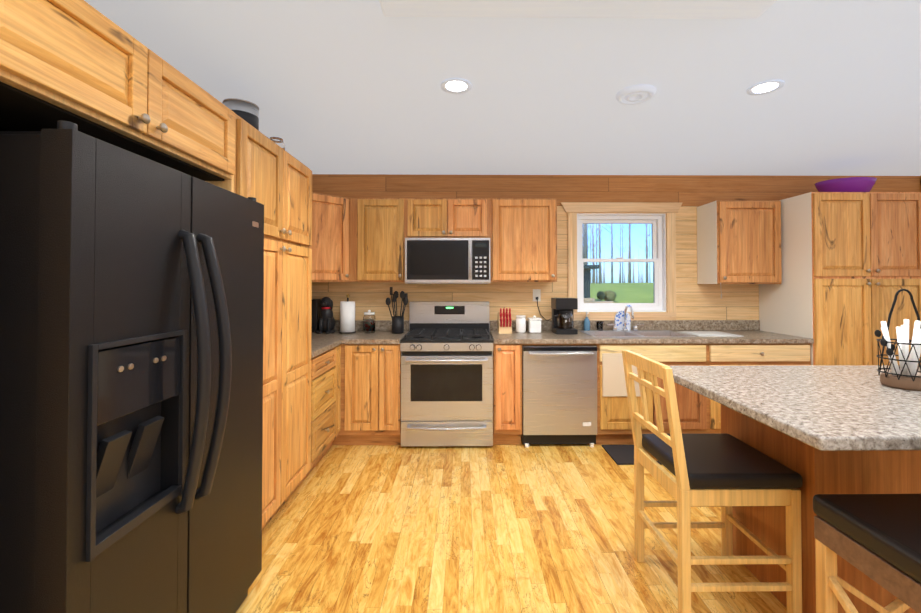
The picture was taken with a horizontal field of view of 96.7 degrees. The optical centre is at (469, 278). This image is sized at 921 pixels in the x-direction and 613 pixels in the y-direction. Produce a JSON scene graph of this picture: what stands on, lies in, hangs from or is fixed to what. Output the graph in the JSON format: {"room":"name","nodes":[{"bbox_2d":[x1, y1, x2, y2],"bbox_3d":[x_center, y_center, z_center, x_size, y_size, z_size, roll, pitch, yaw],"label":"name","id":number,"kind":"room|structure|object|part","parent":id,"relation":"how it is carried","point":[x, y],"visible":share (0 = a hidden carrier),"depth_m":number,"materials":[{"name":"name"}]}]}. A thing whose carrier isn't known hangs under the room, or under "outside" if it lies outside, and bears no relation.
{"room":"kitchen","nodes":[
{"label":"kitchen","id":0,"kind":"room"},
{"bbox_2d":[0,0,234,192],"bbox_3d":[-1.341,0.307,1.309,0.666,2.140,1.073,0,-1,-1],"label":"upper cabinet","id":1,"kind":"object","parent":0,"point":[87,68],"visible":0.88,"depth_m":1.19,"materials":[{"name":"brown wood"}]},
{"bbox_3d":[-1.032,-0.611,1.074,0.054,0.280,0.500,0,-1,-1],"label":"door","id":2,"kind":"part","parent":1,"relation":"part of","materials":[{"name":"brown wood"}]},
{"bbox_3d":[-1.037,-0.604,1.580,0.054,0.280,0.500,0,-1,-1],"label":"door","id":3,"kind":"part","parent":1,"relation":"part of","materials":[{"name":"brown wood"}]},
{"bbox_2d":[84,0,920,175],"bbox_3d":[1.780,-1.131,0.754,7.200,0.120,6.910,0,-1,-1],"label":"ceiling","id":4,"kind":"structure","parent":0,"point":[339,86],"depth_m":2.21,"materials":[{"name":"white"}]},
{"bbox_2d":[441,78,471,93],"bbox_3d":[-0.070,-1.047,2.229,0.170,0.006,0.170,0,-1,-1],"label":"recessed light","id":5,"kind":"object","parent":4,"relation":"in","point":[457,86],"visible":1,"depth_m":2.23,"materials":[{"name":"white"}]},
{"bbox_2d":[616,84,656,104],"bbox_3d":[0.944,-1.036,2.320,0.216,0.026,0.216,0,-1,-1],"label":"smoke detector","id":6,"kind":"object","parent":4,"relation":"in","point":[635,94],"visible":1,"depth_m":2.29,"materials":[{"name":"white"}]},
{"bbox_2d":[747,80,784,95],"bbox_3d":[1.625,-1.046,2.247,0.170,0.006,0.170,0,-1,-1],"label":"recessed light","id":7,"kind":"object","parent":4,"relation":"in","point":[765,87],"visible":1,"depth_m":2.24,"materials":[{"name":"white"}]},
{"bbox_2d":[236,441,786,612],"bbox_3d":[1.780,1.429,0.719,7.200,0.120,6.910,0,-1,-1],"label":"floor","id":8,"kind":"structure","parent":0,"point":[531,528],"depth_m":2.17,"materials":[{"name":"laminate"}]},
{"bbox_2d":[0,120,263,612],"bbox_3d":[-1.238,0.508,1.369,0.853,1.739,0.895,0,-1,-1],"label":"fridge","id":9,"kind":"object","parent":8,"relation":"on","point":[131,357],"visible":1,"depth_m":1.09,"materials":[{"name":"black metal"}]},
{"bbox_2d":[234,114,311,529],"bbox_3d":[-1.350,0.321,2.298,0.666,2.140,0.900,0,-1,-1],"label":"cabinet","id":10,"kind":"object","parent":8,"relation":"on","point":[275,179],"visible":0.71,"depth_m":2.30,"materials":[{"name":"brown wood"}]},
{"bbox_2d":[222,98,258,130],"bbox_3d":[-1.245,-0.849,2.235,0.176,0.195,0.176,0,-1,-1],"label":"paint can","id":11,"kind":"object","parent":10,"relation":"on","point":[247,111],"visible":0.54,"depth_m":2.17,"materials":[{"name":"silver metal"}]},
{"bbox_3d":[-1.042,-0.480,2.091,0.054,0.505,0.435,0,-1,-1],"label":"door","id":12,"kind":"part","parent":10,"relation":"part of","materials":[{"name":"brown wood"}]},
{"bbox_3d":[-1.042,0.525,2.078,0.054,1.465,0.435,0,-1,-1],"label":"door","id":13,"kind":"part","parent":10,"relation":"part of","materials":[{"name":"brown wood"}]},
{"bbox_2d":[269,137,284,149],"bbox_3d":[-1.198,-0.807,2.545,0.100,0.120,0.100,0,-1,-1],"label":"jar","id":14,"kind":"object","parent":10,"relation":"on","point":[279,142],"visible":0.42,"depth_m":2.51,"materials":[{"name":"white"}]},
{"bbox_3d":[-1.047,0.531,2.518,0.054,1.465,0.435,0,-1,-1],"label":"door","id":15,"kind":"part","parent":10,"relation":"part of","materials":[{"name":"brown wood"}]},
{"bbox_3d":[-1.047,-0.473,2.532,0.054,0.505,0.435,0,-1,-1],"label":"door","id":16,"kind":"part","parent":10,"relation":"part of","materials":[{"name":"brown wood"}]},
{"bbox_2d":[298,345,341,485],"bbox_3d":[-1.373,0.968,3.016,0.634,0.865,0.549,0,-1,-1],"label":"base cabinet","id":17,"kind":"object","parent":8,"relation":"on","point":[326,366],"depth_m":3.00,"materials":[{"name":"brown wood"}]},
{"bbox_3d":[-1.052,1.113,3.005,0.054,0.265,0.490,0,-1,-1],"label":"drawer","id":18,"kind":"part","parent":17,"relation":"part of","materials":[{"name":"brown wood"}]},
{"bbox_3d":[-1.052,0.833,3.009,0.054,0.265,0.490,0,-1,-1],"label":"drawer","id":19,"kind":"part","parent":17,"relation":"part of","materials":[{"name":"brown wood"}]},
{"bbox_3d":[-1.052,0.618,3.012,0.054,0.135,0.490,0,-1,-1],"label":"drawer","id":20,"kind":"part","parent":17,"relation":"part of","materials":[{"name":"brown wood"}]},
{"bbox_2d":[311,329,357,356],"bbox_3d":[-1.373,0.520,3.375,0.642,0.039,1.254,0,-1,-1],"label":"countertop","id":21,"kind":"structure","parent":17,"relation":"on","point":[319,342],"depth_m":3.30,"materials":[{"name":"stone"}]},
{"bbox_2d":[311,299,320,331],"bbox_3d":[-1.497,0.352,3.911,0.130,0.310,0.110,0,-1,-1],"label":"appliance","id":22,"kind":"object","parent":21,"relation":"on","point":[316,310],"visible":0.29,"depth_m":3.86,"materials":[{"name":"black plastic"}]},
{"bbox_2d":[316,297,334,333],"bbox_3d":[-1.331,0.338,3.822,0.182,0.337,0.218,0,-1,-1],"label":"dog figurine","id":23,"kind":"object","parent":21,"relation":"on","point":[326,322],"visible":1,"depth_m":3.77,"materials":[{"name":"black ceramic"}]},
{"bbox_2d":[339,294,355,333],"bbox_3d":[-1.137,0.324,3.830,0.150,0.365,0.150,0,-1,-1],"label":"paper towel","id":24,"kind":"object","parent":21,"relation":"on","point":[347,316],"visible":1,"depth_m":3.77,"materials":[{"name":"white paper"}]},
{"bbox_2d":[342,341,385,444],"bbox_3d":[-0.895,0.977,3.675,0.380,0.865,0.650,0,-1,-1],"label":"base cabinet","id":25,"kind":"object","parent":8,"relation":"on","point":[356,388],"depth_m":3.38,"materials":[{"name":"brown wood"}]},
{"bbox_3d":[-0.889,0.901,3.368,0.275,0.700,0.054,0,-1,-1],"label":"door","id":26,"kind":"part","parent":25,"relation":"part of","materials":[{"name":"brown wood"}]},
{"bbox_2d":[342,329,408,344],"bbox_3d":[-0.816,0.524,3.686,0.479,0.039,0.642,0,-1,-1],"label":"countertop","id":27,"kind":"structure","parent":25,"relation":"on","point":[386,335],"depth_m":3.56,"materials":[{"name":"stone"}]},
{"bbox_2d":[363,310,374,332],"bbox_3d":[-0.937,0.399,3.841,0.110,0.214,0.110,0,-1,-1],"label":"candy jar","id":28,"kind":"object","parent":27,"relation":"on","point":[369,321],"visible":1,"depth_m":3.80,"materials":[{"name":"clear glass"}]},
{"bbox_2d":[386,287,407,333],"bbox_3d":[-0.668,0.292,3.788,0.206,0.428,0.145,0,-1,-1],"label":"utensil crock","id":29,"kind":"object","parent":27,"relation":"on","point":[397,324],"visible":1,"depth_m":3.77,"materials":[{"name":"black ceramic"}]},
{"bbox_3d":[-0.664,0.901,3.370,0.155,0.700,0.054,0,-1,-1],"label":"door","id":30,"kind":"part","parent":25,"relation":"part of","materials":[{"name":"brown wood"}]},
{"bbox_2d":[386,337,403,444],"bbox_3d":[-0.694,0.977,3.688,0.239,0.865,0.629,0,-1,-1],"label":"base cabinet","id":31,"kind":"object","parent":8,"relation":"on","point":[393,353],"depth_m":3.38,"materials":[{"name":"brown wood"}]},
{"bbox_2d":[400,302,492,445],"bbox_3d":[-0.187,0.815,3.653,0.768,1.190,0.679,0,-1,-1],"label":"gas range","id":32,"kind":"object","parent":8,"relation":"on","point":[446,349],"visible":1,"depth_m":3.38,"materials":[{"name":"silver metal"}]},
{"bbox_2d":[492,337,525,444],"bbox_3d":[0.320,0.977,3.698,0.240,0.865,0.629,0,-1,-1],"label":"base cabinet","id":33,"kind":"object","parent":8,"relation":"on","point":[507,359],"depth_m":3.39,"materials":[{"name":"brown wood"}]},
{"bbox_3d":[0.322,0.901,3.380,0.205,0.700,0.054,0,-1,-1],"label":"door","id":34,"kind":"part","parent":33,"relation":"part of","materials":[{"name":"brown wood"}]},
{"bbox_2d":[521,345,596,447],"bbox_3d":[0.753,0.988,3.661,0.617,0.843,0.657,0,-1,-1],"label":"dishwasher","id":35,"kind":"object","parent":8,"relation":"on","point":[559,394],"visible":0.94,"depth_m":3.39,"materials":[{"name":"silver metal"}]},
{"bbox_2d":[602,445,661,464],"bbox_3d":[1.534,1.398,3.262,0.840,0.011,0.360,0,-1,-1],"label":"area rug","id":36,"kind":"object","parent":8,"relation":"on","point":[621,454],"visible":0.29,"depth_m":3.26,"materials":[{"name":"grey fabric"}]},
{"bbox_2d":[594,333,721,443],"bbox_3d":[1.565,0.978,3.705,1.001,0.865,0.641,0,-1,-1],"label":"base cabinet","id":37,"kind":"object","parent":8,"relation":"on","point":[698,414],"depth_m":3.40,"materials":[{"name":"brown wood"}]},
{"bbox_2d":[602,353,641,396],"bbox_3d":[1.268,0.799,3.398,0.330,0.355,0.034,0,-1,-1],"label":"towel","id":38,"kind":"object","parent":37,"relation":"hanging from","point":[613,375],"depth_m":3.38,"materials":[{"name":"beige fabric"}]},
{"bbox_2d":[490,329,813,344],"bbox_3d":[1.533,0.523,3.710,2.663,0.043,0.642,0,-1,-1],"label":"countertop","id":39,"kind":"structure","parent":37,"relation":"on","point":[546,337],"depth_m":3.49,"materials":[{"name":"stone"}]},
{"bbox_2d":[498,308,511,333],"bbox_3d":[0.334,0.391,3.821,0.120,0.230,0.206,0,-1,-1],"label":"knife block","id":40,"kind":"object","parent":39,"relation":"on","point":[504,322],"visible":1,"depth_m":3.77,"materials":[{"name":"brown wood"}]},
{"bbox_2d":[516,315,525,332],"bbox_3d":[0.488,0.427,3.865,0.094,0.159,0.094,0,-1,-1],"label":"canister","id":41,"kind":"object","parent":39,"relation":"on","point":[520,323],"visible":1,"depth_m":3.83,"materials":[{"name":"white ceramic"}]},
{"bbox_2d":[527,315,541,332],"bbox_3d":[0.618,0.427,3.866,0.120,0.159,0.120,0,-1,-1],"label":"canister","id":42,"kind":"object","parent":39,"relation":"on","point":[534,323],"visible":1,"depth_m":3.81,"materials":[{"name":"white ceramic"}]},
{"bbox_2d":[551,298,577,333],"bbox_3d":[0.869,0.343,3.805,0.226,0.325,0.220,0,-1,-1],"label":"coffee maker","id":43,"kind":"object","parent":39,"relation":"on","point":[563,315],"visible":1,"depth_m":3.71,"materials":[{"name":"black plastic"}]},
{"bbox_2d":[584,312,589,330],"bbox_3d":[1.137,0.413,3.952,0.062,0.176,0.071,0,-1,-1],"label":"soap bottle","id":44,"kind":"object","parent":39,"relation":"on","point":[586,324],"visible":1,"depth_m":3.93,"materials":[{"name":"blue plastic"}]},
{"bbox_2d":[596,321,602,330],"bbox_3d":[1.267,0.459,3.967,0.064,0.085,0.064,0,-1,-1],"label":"glass","id":45,"kind":"object","parent":39,"relation":"on","point":[599,325],"visible":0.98,"depth_m":3.94,"materials":[{"name":"black glass"}]},
{"bbox_2d":[615,311,630,329],"bbox_3d":[1.497,0.408,3.995,0.150,0.187,0.019,0,-1,-1],"label":"decorative plaque","id":46,"kind":"object","parent":39,"relation":"on","point":[619,319],"visible":0.83,"depth_m":3.99,"materials":[{"name":"white ceramic"}]},
{"bbox_2d":[607,305,643,330],"bbox_3d":[1.508,0.375,3.872,0.350,0.254,0.215,0,-1,-1],"label":"faucet","id":47,"kind":"object","parent":39,"relation":"on","point":[635,328],"depth_m":3.94,"materials":[{"name":"silver metal"}]},
{"bbox_2d":[579,330,696,336],"bbox_3d":[1.509,0.590,3.743,0.880,0.180,0.480,0,-1,-1],"label":"sink","id":48,"kind":"object","parent":39,"relation":"in","point":[592,333],"depth_m":3.91,"materials":[{"name":"silver metal"}]},
{"bbox_2d":[677,331,743,336],"bbox_3d":[2.172,0.498,3.711,0.395,0.012,0.360,0,-1,-1],"label":"dish mat","id":49,"kind":"object","parent":39,"relation":"on","point":[708,334],"visible":0.98,"depth_m":3.64,"materials":[{"name":"white"}]},
{"bbox_3d":[2.428,0.624,3.405,0.835,0.135,0.054,0,-1,-1],"label":"drawer","id":50,"kind":"part","parent":37,"relation":"part of","materials":[{"name":"brown wood"}]},
{"bbox_2d":[622,350,802,612],"bbox_3d":[1.035,0.867,1.819,0.542,1.034,0.460,0,-1,-1],"label":"stool","id":51,"kind":"object","parent":8,"relation":"on","point":[725,472],"visible":1,"depth_m":1.62,"materials":[{"name":"brown wood"}]},
{"bbox_3d":[1.077,0.798,1.820,0.457,0.061,0.460,0,-1,-1],"label":"seat","id":52,"kind":"part","parent":51,"relation":"part of","materials":[{"name":"black leather"}]},
{"bbox_2d":[722,341,813,365],"bbox_3d":[2.388,0.978,3.713,0.953,0.865,0.641,0,-1,-1],"label":"base cabinet","id":53,"kind":"object","parent":8,"relation":"on","point":[734,353],"depth_m":3.41,"materials":[{"name":"brown wood"}]},
{"bbox_2d":[721,405,920,612],"bbox_3d":[2.698,0.944,1.880,2.740,0.882,0.580,0,-1,-1],"label":"kitchen island","id":54,"kind":"object","parent":8,"relation":"on","point":[821,473],"depth_m":1.60,"materials":[{"name":"brown wood"}]},
{"bbox_2d":[670,365,920,452],"bbox_3d":[2.680,0.478,1.691,3.380,0.040,1.030,0,-1,-1],"label":"island countertop","id":55,"kind":"structure","parent":54,"relation":"on","point":[823,408],"depth_m":1.54,"materials":[{"name":"grey stone"}]},
{"bbox_2d":[874,289,920,390],"bbox_3d":[1.832,0.250,1.730,0.186,0.414,0.170,0,-1,-1],"label":"wire basket","id":56,"kind":"object","parent":55,"relation":"on","point":[903,376],"visible":1,"depth_m":1.71,"materials":[{"name":"black metal"}]},
{"bbox_2d":[759,192,920,364],"bbox_3d":[3.350,0.343,3.714,0.960,2.135,0.676,0,-1,-1],"label":"tall cabinet","id":57,"kind":"object","parent":8,"relation":"on","point":[850,264],"visible":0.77,"depth_m":3.42,"materials":[{"name":"brown wood"}]},
{"bbox_3d":[3.118,-0.366,3.410,0.465,0.695,0.054,0,-1,-1],"label":"door","id":58,"kind":"part","parent":57,"relation":"part of","materials":[{"name":"brown wood"}]},
{"bbox_3d":[3.118,0.638,3.397,0.465,1.275,0.054,0,-1,-1],"label":"door","id":59,"kind":"part","parent":57,"relation":"part of","materials":[{"name":"brown wood"}]},
{"bbox_2d":[814,177,876,191],"bbox_3d":[3.361,-0.795,3.661,0.462,0.138,0.352,0,-1,-1],"label":"bowl","id":60,"kind":"object","parent":57,"relation":"on","point":[857,184],"visible":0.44,"depth_m":3.54,"materials":[{"name":"purple"}]},
{"bbox_3d":[3.588,-0.366,3.415,0.465,0.695,0.054,0,-1,-1],"label":"door","id":61,"kind":"part","parent":57,"relation":"part of","materials":[{"name":"brown wood"}]},
{"bbox_3d":[3.588,0.639,3.401,0.465,1.275,0.054,0,-1,-1],"label":"door","id":62,"kind":"part","parent":57,"relation":"part of","materials":[{"name":"brown wood"}]},
{"bbox_2d":[813,494,920,612],"bbox_3d":[1.390,0.870,1.128,0.481,1.010,0.543,0,-1,-1],"label":"stool","id":63,"kind":"object","parent":8,"relation":"on","point":[876,538],"visible":1,"depth_m":1.27,"materials":[{"name":"brown wood"}]},
{"bbox_2d":[312,174,919,330],"bbox_3d":[1.746,0.196,4.116,7.200,2.440,0.150,0,-1,-1],"label":"wall","id":64,"kind":"structure","parent":0,"point":[694,299],"depth_m":4.04,"materials":[{"name":"brown wood"}]},
{"bbox_2d":[309,192,348,281],"bbox_3d":[-1.390,-0.350,3.707,0.613,0.760,0.614,0,-1,-1],"label":"upper cabinet","id":65,"kind":"object","parent":64,"relation":"attached to","point":[330,214],"depth_m":3.56,"materials":[{"name":"brown wood"}]},
{"bbox_2d":[349,198,404,281],"bbox_3d":[-0.857,-0.348,3.834,0.564,0.760,0.371,0,-1,-1],"label":"upper cabinet","id":66,"kind":"object","parent":64,"relation":"attached to","point":[358,239],"depth_m":3.69,"materials":[{"name":"brown wood"}]},
{"bbox_3d":[-0.797,-0.350,3.678,0.415,0.730,0.054,0,-1,-1],"label":"door","id":67,"kind":"part","parent":66,"relation":"part of","materials":[{"name":"brown wood"}]},
{"bbox_2d":[405,198,492,239],"bbox_3d":[-0.191,-0.545,3.860,0.768,0.365,0.337,0,-1,-1],"label":"upper cabinet","id":68,"kind":"object","parent":64,"relation":"attached to","point":[424,217],"depth_m":3.69,"materials":[{"name":"brown wood"}]},
{"bbox_3d":[-0.377,-0.548,3.685,0.355,0.335,0.054,0,-1,-1],"label":"door","id":69,"kind":"part","parent":68,"relation":"part of","materials":[{"name":"brown wood"}]},
{"bbox_2d":[405,238,490,283],"bbox_3d":[-0.191,-0.154,3.793,0.756,0.409,0.456,0,-1,-1],"label":"over-the-range microwave","id":70,"kind":"object","parent":68,"relation":"attached to","point":[447,260],"visible":1,"depth_m":3.61,"materials":[{"name":"silver metal"}]},
{"bbox_3d":[-0.015,-0.547,3.688,0.355,0.335,0.054,0,-1,-1],"label":"door","id":71,"kind":"part","parent":68,"relation":"part of","materials":[{"name":"brown wood"}]},
{"bbox_2d":[490,198,556,281],"bbox_3d":[0.495,-0.348,3.864,0.605,0.760,0.337,0,-1,-1],"label":"upper cabinet","id":72,"kind":"object","parent":64,"relation":"attached to","point":[523,246],"depth_m":3.70,"materials":[{"name":"brown wood"}]},
{"bbox_3d":[0.497,-0.350,3.691,0.570,0.730,0.054,0,-1,-1],"label":"door","id":73,"kind":"part","parent":72,"relation":"part of","materials":[{"name":"brown wood"}]},
{"bbox_2d":[533,289,551,320],"bbox_3d":[0.743,0.261,4.003,0.232,0.313,0.053,0,-1,-1],"label":"outlet","id":74,"kind":"object","parent":64,"relation":"attached to","point":[537,295],"visible":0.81,"depth_m":4.02,"materials":[{"name":"white"}]},
{"bbox_2d":[334,321,759,328],"bbox_3d":[0.591,0.459,4.012,4.542,0.100,0.020,0,-1,-1],"label":"backsplash","id":75,"kind":"structure","parent":64,"relation":"attached to","point":[358,324],"depth_m":4.01,"materials":[{"name":"stone"}]},
{"bbox_2d":[561,202,681,319],"bbox_3d":[1.504,-0.159,4.100,1.203,1.180,0.157,0,-1,-1],"label":"window unit","id":76,"kind":"structure","parent":64,"relation":"in","point":[621,256],"depth_m":4.11,"materials":[{"name":"white plastic"}]},
{"bbox_3d":[1.503,-0.156,4.137,0.715,0.805,0.040,0,-1,-1],"label":"glass","id":77,"kind":"part","parent":76,"relation":"part of","materials":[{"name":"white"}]},
{"bbox_3d":[1.503,-0.157,4.111,0.885,0.975,0.134,0,-1,-1],"label":"frame","id":78,"kind":"part","parent":76,"relation":"part of","materials":[{"name":"white plastic"}]},
{"bbox_2d":[697,200,781,297],"bbox_3d":[2.554,-0.265,3.868,0.593,0.895,0.369,0,-1,-1],"label":"upper cabinet","id":79,"kind":"object","parent":64,"relation":"attached to","point":[738,242],"visible":1,"depth_m":3.72,"materials":[{"name":"brown wood"}]},
{"bbox_3d":[2.557,-0.332,3.711,0.560,0.735,0.054,0,-1,-1],"label":"door","id":80,"kind":"part","parent":79,"relation":"part of","materials":[{"name":"brown wood"}]}
]}

